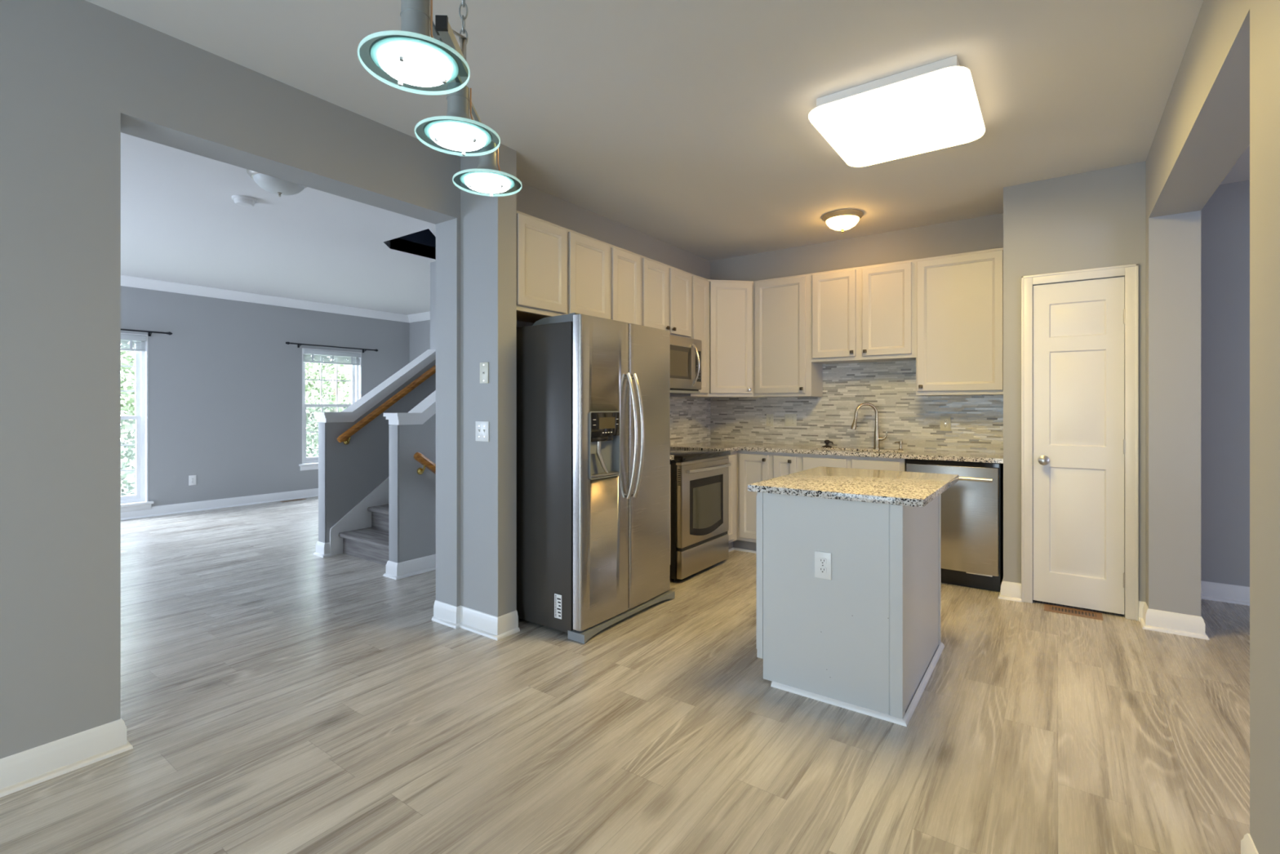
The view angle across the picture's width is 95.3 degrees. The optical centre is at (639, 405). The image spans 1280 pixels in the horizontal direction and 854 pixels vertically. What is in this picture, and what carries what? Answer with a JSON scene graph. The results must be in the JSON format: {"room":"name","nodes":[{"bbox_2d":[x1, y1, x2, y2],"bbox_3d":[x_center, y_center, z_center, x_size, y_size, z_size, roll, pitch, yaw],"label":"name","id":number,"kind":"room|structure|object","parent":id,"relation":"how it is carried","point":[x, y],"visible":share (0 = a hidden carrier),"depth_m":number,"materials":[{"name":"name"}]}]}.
{"room":"kitchen","nodes":[
{"label":"kitchen","id":0,"kind":"room"},
{"bbox_2d":[120,285,409,506],"bbox_3d":[-5.957,-0.090,6.727,0.160,2.780,7.500,0,0,36],"label":"wall","id":1,"kind":"structure","parent":0,"point":[224,388],"depth_m":7.54,"materials":[{"name":"grey paint"}]},
{"bbox_2d":[120,332,153,512],"bbox_3d":[-6.074,0.187,6.516,0.195,2.046,0.970,0,0,36],"label":"window","id":2,"kind":"structure","parent":1,"relation":"in","point":[139,501],"depth_m":6.84,"materials":[{"name":"white wood"}]},
{"bbox_2d":[120,333,146,351],"bbox_3d":[-6.050,-0.730,6.499,0.075,0.182,0.850,0,0,36],"label":"window blind","id":3,"kind":"object","parent":2,"relation":"attached to","point":[127,345],"visible":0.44,"depth_m":6.73,"materials":[{"name":"grey plastic"}]},
{"bbox_2d":[120,328,172,336],"bbox_3d":[-5.984,-0.853,6.466,0.100,0.065,1.285,0,0,36],"label":"curtain rod","id":4,"kind":"object","parent":1,"relation":"attached to","point":[149,332],"visible":0.46,"depth_m":6.81,"materials":[{"name":"black metal"}]},
{"bbox_2d":[188,475,196,485],"bbox_3d":[-5.518,0.915,7.194,0.009,0.122,0.078,0,0,36],"label":"power outlet","id":5,"kind":"object","parent":1,"relation":"attached to","point":[192,478],"visible":1,"depth_m":7.19,"materials":[{"name":"white plastic"}]},
{"bbox_2d":[120,275,430,322],"bbox_3d":[-4.506,-1.425,5.688,3.410,0.110,7.200,0,0,36],"label":"crown molding","id":6,"kind":"structure","parent":1,"relation":"attached to","point":[126,281],"depth_m":7.77,"materials":[{"name":"white wood"}]},
{"bbox_2d":[298,347,361,471],"bbox_3d":[-4.566,0.044,8.622,0.195,1.731,0.950,0,0,36],"label":"window","id":7,"kind":"structure","parent":1,"relation":"in","point":[308,463],"depth_m":8.52,"materials":[{"name":"white"}]},
{"bbox_2d":[302,349,360,365],"bbox_3d":[-4.542,-0.715,8.604,0.075,0.182,0.830,0,0,36],"label":"window blind","id":8,"kind":"object","parent":7,"relation":"attached to","point":[353,355],"visible":1,"depth_m":8.57,"materials":[{"name":"grey plastic"}]},
{"bbox_2d":[285,342,377,352],"bbox_3d":[-4.488,-0.853,8.554,0.100,0.065,1.340,0,0,36],"label":"curtain rod","id":9,"kind":"object","parent":1,"relation":"attached to","point":[287,343],"visible":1,"depth_m":8.44,"materials":[{"name":"black metal"}]},
{"bbox_2d":[0,0,710,759],"bbox_3d":[-1.506,-0.090,2.745,0.535,2.780,8.110,0,0,36],"label":"wall","id":10,"kind":"structure","parent":0,"point":[76,75],"depth_m":2.17,"materials":[{"name":"grey paint"}]},
{"bbox_2d":[0,718,133,797],"bbox_3d":[-3.005,1.242,0.910,0.235,0.116,3.380,0,0,36],"label":"baseboard","id":11,"kind":"structure","parent":10,"relation":"attached to","point":[27,768],"depth_m":2.06,"materials":[{"name":"white wood"}]},
{"bbox_2d":[431,600,519,640],"bbox_3d":[-0.984,1.242,3.447,0.579,0.116,0.170,0,0,31],"label":"baseboard","id":12,"kind":"structure","parent":10,"relation":"attached to","point":[488,625],"depth_m":3.37,"materials":[{"name":"white wood"}]},
{"bbox_2d":[475,421,488,441],"bbox_3d":[-0.908,0.145,3.343,0.115,0.115,0.016,0,0,36],"label":"light switch","id":13,"kind":"object","parent":10,"relation":"attached to","point":[482,428],"visible":1,"depth_m":3.34,"materials":[{"name":"white plastic"}]},
{"bbox_2d":[480,362,488,383],"bbox_3d":[-0.892,-0.190,3.336,0.074,0.120,0.009,0,0,36],"label":"phone jack","id":14,"kind":"object","parent":10,"relation":"attached to","point":[484,366],"visible":1,"depth_m":3.33,"materials":[{"name":"beige plastic"}]},
{"bbox_2d":[516,210,608,323],"bbox_3d":[-0.595,-0.853,3.835,0.326,0.584,0.868,0,0,36],"label":"upper cabinet","id":15,"kind":"object","parent":10,"relation":"attached to","point":[561,270],"visible":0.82,"depth_m":3.68,"materials":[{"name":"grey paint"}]},
{"bbox_2d":[607,243,640,324],"bbox_3d":[-0.226,-0.615,4.351,0.326,1.060,0.400,0,0,36],"label":"upper cabinet","id":16,"kind":"object","parent":10,"relation":"attached to","point":[624,265],"visible":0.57,"depth_m":4.24,"materials":[{"name":"grey paint"}]},
{"bbox_2d":[640,255,691,337],"bbox_3d":[0.116,-0.854,4.806,0.351,0.583,0.735,0,0,36],"label":"upper cabinet","id":17,"kind":"object","parent":10,"relation":"attached to","point":[665,289],"visible":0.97,"depth_m":4.67,"materials":[{"name":"grey paint"}]},
{"bbox_2d":[670,334,701,394],"bbox_3d":[0.172,-0.332,4.766,0.480,0.454,0.735,0,0,36],"label":"microwave","id":18,"kind":"object","parent":17,"relation":"attached to","point":[685,353],"visible":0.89,"depth_m":4.74,"materials":[{"name":"silver metal"}]},
{"bbox_2d":[670,273,708,396],"bbox_3d":[0.409,-0.615,5.237,0.326,1.060,0.306,0,0,36],"label":"upper cabinet","id":19,"kind":"object","parent":10,"relation":"attached to","point":[700,286],"visible":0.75,"depth_m":5.17,"materials":[{"name":"grey paint"}]},
{"bbox_2d":[670,396,710,444],"bbox_3d":[0.161,-0.086,5.174,0.006,0.897,1.920,0,0,36],"label":"wall","id":20,"kind":"structure","parent":10,"relation":"attached to","point":[690,417],"depth_m":5.61,"materials":[{"name":"tile"}]},
{"bbox_2d":[313,261,435,542],"bbox_3d":[-1.880,-0.090,6.322,0.190,2.780,3.110,0,0,36],"label":"wall","id":21,"kind":"structure","parent":0,"point":[348,473],"depth_m":5.31,"materials":[{"name":"grey paint"}]},
{"bbox_2d":[120,488,331,557],"bbox_3d":[-4.445,1.242,5.644,3.560,0.116,7.200,0,0,36],"label":"baseboard","id":22,"kind":"structure","parent":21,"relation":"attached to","point":[166,509],"depth_m":7.30,"materials":[{"name":"white wood"}]},
{"bbox_2d":[337,364,435,444],"bbox_3d":[-2.110,-0.320,5.820,0.089,1.328,1.829,0,0,36],"label":"handrail","id":23,"kind":"object","parent":21,"relation":"attached to","point":[345,437],"visible":0.52,"depth_m":5.39,"materials":[{"name":"brown wood"}]},
{"bbox_2d":[383,390,435,562],"bbox_3d":[-0.920,-0.126,5.773,0.190,2.852,3.335,0,0,36],"label":"wall","id":24,"kind":"structure","parent":0,"point":[411,495],"depth_m":4.50,"materials":[{"name":"grey paint"}]},
{"bbox_2d":[382,554,435,579],"bbox_3d":[-1.017,1.242,5.638,0.180,0.116,3.017,0,0,36],"label":"baseboard","id":25,"kind":"structure","parent":24,"relation":"attached to","point":[395,571],"depth_m":4.47,"materials":[{"name":"white wood"}]},
{"bbox_2d":[413,452,435,474],"bbox_3d":[-1.411,0.759,4.907,0.089,0.812,1.100,0,0,36],"label":"handrail","id":26,"kind":"object","parent":24,"relation":"attached to","point":[420,458],"visible":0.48,"depth_m":4.52,"materials":[{"name":"brown wood"}]},
{"bbox_2d":[383,228,435,259],"bbox_3d":[-1.830,-2.405,5.499,1.040,1.849,1.150,0,0,36],"label":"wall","id":27,"kind":"structure","parent":0,"point":[425,237],"depth_m":5.74,"materials":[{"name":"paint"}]},
{"bbox_2d":[409,320,430,362],"bbox_3d":[-1.479,-0.090,8.040,5.590,2.780,0.150,0,0,36],"label":"wall","id":28,"kind":"structure","parent":0,"point":[420,331],"depth_m":9.45,"materials":[{"name":"grey paint"}]},
{"bbox_2d":[0,496,1249,853],"bbox_3d":[-1.125,1.360,2.620,13.080,0.120,8.550,0,0,36],"label":"floor","id":29,"kind":"structure","parent":0,"point":[277,696],"depth_m":2.34,"materials":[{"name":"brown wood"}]},
{"bbox_2d":[280,497,306,502],"bbox_3d":[-4.783,1.298,8.039,0.100,0.005,0.300,0,0,36],"label":"floor vent","id":30,"kind":"object","parent":29,"relation":"in","point":[302,498],"visible":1,"depth_m":8.04,"materials":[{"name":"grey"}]},
{"bbox_2d":[328,476,388,565],"bbox_3d":[-1.737,0.479,5.577,0.979,1.641,1.944,0,0,36],"label":"staircase","id":31,"kind":"structure","parent":29,"relation":"on","point":[362,532],"depth_m":5.14,"materials":[{"name":"grey wood"}]},
{"bbox_2d":[516,312,675,643],"bbox_3d":[-0.316,0.391,3.756,0.820,1.818,0.923,0,0,36],"label":"refrigerator","id":32,"kind":"object","parent":29,"relation":"on","point":[593,393],"visible":0.97,"depth_m":3.41,"materials":[{"name":"grey metal"}]},
{"bbox_2d":[670,443,731,581],"bbox_3d":[0.287,0.715,4.721,0.708,1.170,0.763,0,0,36],"label":"oven range","id":33,"kind":"object","parent":29,"relation":"on","point":[699,477],"visible":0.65,"depth_m":4.45,"materials":[{"name":"silver metal"}]},
{"bbox_2d":[670,447,730,462],"bbox_3d":[0.277,0.388,4.729,0.632,0.040,0.763,0,0,36],"label":"cooktop","id":34,"kind":"object","parent":33,"relation":"in","point":[681,455],"depth_m":4.60,"materials":[{"name":"black"}]},
{"bbox_2d":[727,450,737,548],"bbox_3d":[0.571,0.846,5.244,0.580,0.908,0.400,0,0,36],"label":"base cabinet","id":35,"kind":"object","parent":29,"relation":"on","point":[732,531],"visible":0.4,"depth_m":5.09,"materials":[{"name":"grey wood"}]},
{"bbox_2d":[728,546,755,553],"bbox_3d":[1.320,1.291,4.707,1.455,0.018,0.400,0,0,36],"label":"trim","id":36,"kind":"structure","parent":29,"relation":"on","point":[733,548],"depth_m":5.22,"materials":[{"name":"white wood"}]},
{"bbox_2d":[733,450,771,551],"bbox_3d":[1.108,0.846,5.316,0.400,0.908,0.586,0,0,36],"label":"base cabinet","id":37,"kind":"object","parent":29,"relation":"on","point":[753,467],"visible":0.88,"depth_m":5.11,"materials":[{"name":"grey wood"}]},
{"bbox_2d":[771,452,799,478],"bbox_3d":[1.370,0.846,5.128,0.245,0.908,0.586,0,0,36],"label":"base cabinet","id":38,"kind":"object","parent":29,"relation":"on","point":[782,464],"visible":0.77,"depth_m":4.92,"materials":[{"name":"grey wood"}]},
{"bbox_2d":[799,453,905,471],"bbox_3d":[1.808,0.846,4.830,0.815,0.908,0.560,0,0,36],"label":"base cabinet","id":39,"kind":"object","parent":29,"relation":"on","point":[806,461],"visible":0.08,"depth_m":4.61,"materials":[{"name":"grey wood"}]},
{"bbox_2d":[671,441,1003,463],"bbox_3d":[1.516,0.376,4.848,2.576,0.032,0.864,0,0,36],"label":"countertop","id":40,"kind":"structure","parent":39,"relation":"on","point":[969,456],"depth_m":4.75,"materials":[{"name":"beige stone"}]},
{"bbox_2d":[822,440,833,447],"bbox_3d":[1.637,0.327,5.101,0.086,0.066,0.086,0,0,-12],"label":"stopper","id":41,"kind":"object","parent":40,"relation":"on","point":[827,442],"visible":1,"depth_m":5.08,"materials":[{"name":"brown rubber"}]},
{"bbox_2d":[850,402,887,448],"bbox_3d":[1.914,0.165,4.892,0.290,0.390,0.071,0,0,6],"label":"kitchen faucet","id":42,"kind":"object","parent":40,"relation":"on","point":[877,440],"visible":1,"depth_m":4.88,"materials":[{"name":"silver metal"}]},
{"bbox_2d":[894,440,902,449],"bbox_3d":[2.117,0.323,4.768,0.068,0.074,0.038,0,0,-9],"label":"soap dispenser","id":43,"kind":"object","parent":40,"relation":"on","point":[900,442],"visible":1,"depth_m":4.76,"materials":[{"name":"silver metal"}]},
{"bbox_2d":[747,466,959,726],"bbox_3d":[1.119,0.836,2.962,0.760,0.928,1.031,0,0,36],"label":"kitchen island","id":44,"kind":"object","parent":29,"relation":"on","point":[865,639],"visible":1,"depth_m":2.59,"materials":[{"name":"grey paint"}]},
{"bbox_2d":[814,551,831,579],"bbox_3d":[0.807,0.703,2.574,0.074,0.118,0.009,0,0,36],"label":"power outlet","id":45,"kind":"object","parent":44,"relation":"attached to","point":[823,560],"visible":1,"depth_m":2.57,"materials":[{"name":"white plastic"}]},
{"bbox_2d":[818,557,826,564],"bbox_3d":[0.806,0.683,2.572,0.033,0.027,0.003,0,0,36],"label":"receptacle","id":46,"kind":"object","parent":45,"relation":"attached to","point":[821,560],"depth_m":2.57,"materials":[{"name":"white plastic"}]},
{"bbox_2d":[818,566,826,573],"bbox_3d":[0.806,0.723,2.572,0.033,0.027,0.003,0,0,36],"label":"receptacle","id":47,"kind":"object","parent":45,"relation":"attached to","point":[821,569],"depth_m":2.57,"materials":[{"name":"white plastic"}]},
{"bbox_2d":[906,458,1003,591],"bbox_3d":[2.372,0.850,4.385,0.602,0.900,0.597,0,0,36],"label":"dishwasher","id":48,"kind":"object","parent":29,"relation":"on","point":[972,508],"visible":0.64,"depth_m":4.12,"materials":[{"name":"silver metal"}]},
{"bbox_2d":[1044,604,1102,620],"bbox_3d":[2.729,1.298,3.679,0.296,0.005,0.137,0,0,36],"label":"floor vent","id":49,"kind":"object","parent":29,"relation":"in","point":[1048,607],"visible":1,"depth_m":3.67,"materials":[{"name":"brown metal"}]},
{"bbox_3d":[-0.078,0.846,4.338,0.580,0.908,0.272,0,0,36],"label":"base cabinet","id":50,"kind":"object","parent":29,"relation":"on","visible":0},
{"bbox_2d":[670,454,674,460],"bbox_3d":[-0.072,0.376,4.334,0.594,0.032,0.273,0,0,36],"label":"countertop","id":51,"kind":"structure","parent":50,"relation":"on","point":[672,456],"depth_m":4.25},
{"bbox_2d":[84,0,1249,315],"bbox_3d":[-1.074,-1.540,2.553,12.960,0.120,8.600,0,0,36],"label":"ceiling","id":52,"kind":"structure","parent":0,"point":[686,125],"depth_m":2.92,"materials":[{"name":"white paint"}]},
{"bbox_2d":[231,195,257,207],"bbox_3d":[-2.824,-1.457,4.163,0.150,0.046,0.150,0,0,36],"label":"smoke detector","id":53,"kind":"object","parent":52,"relation":"attached to","point":[240,200],"visible":1,"depth_m":4.12,"materials":[{"name":"white plastic"}]},
{"bbox_2d":[246,168,306,196],"bbox_3d":[-2.319,-1.412,3.752,0.350,0.136,0.350,0,0,36],"label":"dome ceiling light","id":54,"kind":"object","parent":52,"relation":"attached to","point":[275,185],"visible":0.66,"depth_m":3.68,"materials":[{"name":"white glass"}]},
{"bbox_2d":[357,0,522,196],"bbox_3d":[-0.444,-1.055,1.427,0.205,0.850,0.821,0,0,-2],"label":"pendant light","id":55,"kind":"object","parent":52,"relation":"hanging from","point":[410,55],"visible":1,"depth_m":1.21,"materials":[{"name":"white glass"}]},
{"bbox_2d":[822,208,862,232],"bbox_3d":[1.573,-1.412,4.532,0.300,0.136,0.300,0,0,36],"label":"dome ceiling light","id":56,"kind":"object","parent":52,"relation":"attached to","point":[842,220],"visible":1,"depth_m":4.45,"materials":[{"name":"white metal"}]},
{"bbox_2d":[808,55,985,166],"bbox_3d":[1.292,-1.430,2.912,0.690,0.100,0.790,0,0,36],"label":"ceiling light panel","id":57,"kind":"object","parent":52,"relation":"attached to","point":[935,105],"visible":1,"depth_m":2.78,"materials":[{"name":"white plastic"}]},
{"bbox_2d":[710,213,1003,459],"bbox_3d":[1.810,-0.090,5.262,2.585,2.780,0.156,0,0,36],"label":"wall","id":58,"kind":"structure","parent":0,"point":[912,419],"depth_m":5.05,"materials":[{"name":"tile"}]},
{"bbox_2d":[688,279,765,397],"bbox_3d":[0.794,-0.615,5.525,0.614,1.060,0.608,0,0,36],"label":"upper cabinet","id":59,"kind":"object","parent":58,"relation":"attached to","point":[731,303],"visible":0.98,"depth_m":5.30,"materials":[{"name":"grey paint"}]},
{"bbox_2d":[766,413,773,426],"bbox_3d":[1.240,0.135,5.569,0.072,0.118,0.009,0,0,36],"label":"power outlet","id":60,"kind":"object","parent":58,"relation":"attached to","point":[770,417],"visible":1,"depth_m":5.56,"materials":[{"name":"beige plastic"}]},
{"bbox_2d":[753,273,822,396],"bbox_3d":[1.335,-0.615,5.298,0.540,1.060,0.351,0,0,36],"label":"upper cabinet","id":61,"kind":"object","parent":58,"relation":"attached to","point":[783,366],"visible":0.98,"depth_m":5.17,"materials":[{"name":"grey paint"}]},
{"bbox_2d":[784,413,796,426],"bbox_3d":[1.404,0.132,5.447,0.115,0.115,0.016,0,0,36],"label":"light switch","id":62,"kind":"object","parent":58,"relation":"attached to","point":[790,420],"visible":1,"depth_m":5.45,"materials":[{"name":"beige plastic"}]},
{"bbox_2d":[811,259,915,364],"bbox_3d":[1.892,-0.762,4.899,0.830,0.765,0.351,0,0,36],"label":"upper cabinet","id":63,"kind":"object","parent":58,"relation":"attached to","point":[864,313],"visible":0.99,"depth_m":4.77,"materials":[{"name":"grey paint"}]},
{"bbox_2d":[940,415,951,431],"bbox_3d":[2.459,0.140,4.695,0.075,0.120,0.009,0,0,36],"label":"power outlet","id":64,"kind":"object","parent":58,"relation":"attached to","point":[945,421],"visible":1,"depth_m":4.69,"materials":[{"name":"beige plastic"}]},
{"bbox_2d":[915,247,1003,395],"bbox_3d":[2.472,-0.615,4.483,0.598,1.060,0.351,0,0,36],"label":"upper cabinet","id":65,"kind":"object","parent":58,"relation":"attached to","point":[959,297],"visible":0.99,"depth_m":4.37,"materials":[{"name":"grey paint"}]},
{"bbox_2d":[1003,160,1146,616],"bbox_3d":[2.981,-0.090,4.049,0.732,2.780,0.765,0,0,36],"label":"wall","id":66,"kind":"structure","parent":0,"point":[1094,219],"depth_m":3.77,"materials":[{"name":"grey paint"}]},
{"bbox_2d":[997,578,1022,601],"bbox_3d":[2.528,1.242,3.980,0.135,0.116,0.185,0,0,36],"label":"baseboard","id":67,"kind":"structure","parent":66,"relation":"attached to","point":[1011,591],"depth_m":3.91,"materials":[{"name":"white wood"}]},
{"bbox_2d":[1021,263,1138,620],"bbox_3d":[2.779,0.219,3.707,0.594,2.162,0.104,0,0,36],"label":"door","id":68,"kind":"structure","parent":66,"relation":"in","point":[1073,444],"depth_m":3.71,"materials":[{"name":"white paint"},{"name":"satin nickel"}]},
{"bbox_2d":[1146,0,1279,853],"bbox_3d":[1.237,-0.090,0.793,0.223,2.780,8.130,0,0,36],"label":"wall","id":69,"kind":"structure","parent":0,"point":[1224,99],"depth_m":2.30,"materials":[{"name":"grey paint"}]},
{"bbox_2d":[1240,833,1258,853],"bbox_3d":[0.321,1.242,-0.460,0.253,0.116,5.025,0,0,36],"label":"baseboard","id":70,"kind":"structure","parent":69,"relation":"attached to","point":[1247,846],"depth_m":1.60,"materials":[{"name":"white wood"}]},
{"bbox_2d":[1200,180,1249,586],"bbox_3d":[5.092,-0.090,3.112,3.345,2.780,0.130,0,0,36],"label":"wall","id":71,"kind":"structure","parent":0,"point":[1225,216],"depth_m":3.88,"materials":[{"name":"grey paint"}]},
{"bbox_2d":[1138,580,1249,639],"bbox_3d":[4.672,1.242,2.746,3.602,0.116,0.955,0,0,36],"label":"baseboard","id":72,"kind":"structure","parent":71,"relation":"attached to","point":[1184,624],"depth_m":3.39,"materials":[{"name":"white wood"}]},
{"label":"outside","id":73,"kind":"structure","parent":0,"visible":0},
{"bbox_2d":[120,435,318,495],"bbox_3d":[-17.559,1.900,17.499,31.070,0.200,36.000,0,0,36],"label":"lawn","id":74,"kind":"structure","parent":73,"point":[131,478],"depth_m":15.75,"materials":[{"name":"green plant"}]},
{"bbox_2d":[120,341,135,496],"bbox_3d":[-9.250,-1.021,10.136,3.760,5.652,3.949,0,0,36],"label":"tree","id":75,"kind":"object","parent":74,"relation":"on","point":[131,425],"visible":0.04,"depth_m":10.03,"materials":[{"name":"green plant"}]},
{"bbox_2d":[120,346,135,465],"bbox_3d":[-11.622,-1.568,14.616,3.995,6.748,4.070,0,0,36],"label":"tree","id":76,"kind":"object","parent":74,"relation":"on","point":[125,356],"visible":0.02,"depth_m":13.80,"materials":[{"name":"green plant"}]},
{"bbox_2d":[305,355,351,457],"bbox_3d":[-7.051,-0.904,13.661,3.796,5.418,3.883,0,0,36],"label":"tree","id":77,"kind":"object","parent":74,"relation":"on","point":[341,368],"visible":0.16,"depth_m":13.06,"materials":[{"name":"green plant"}]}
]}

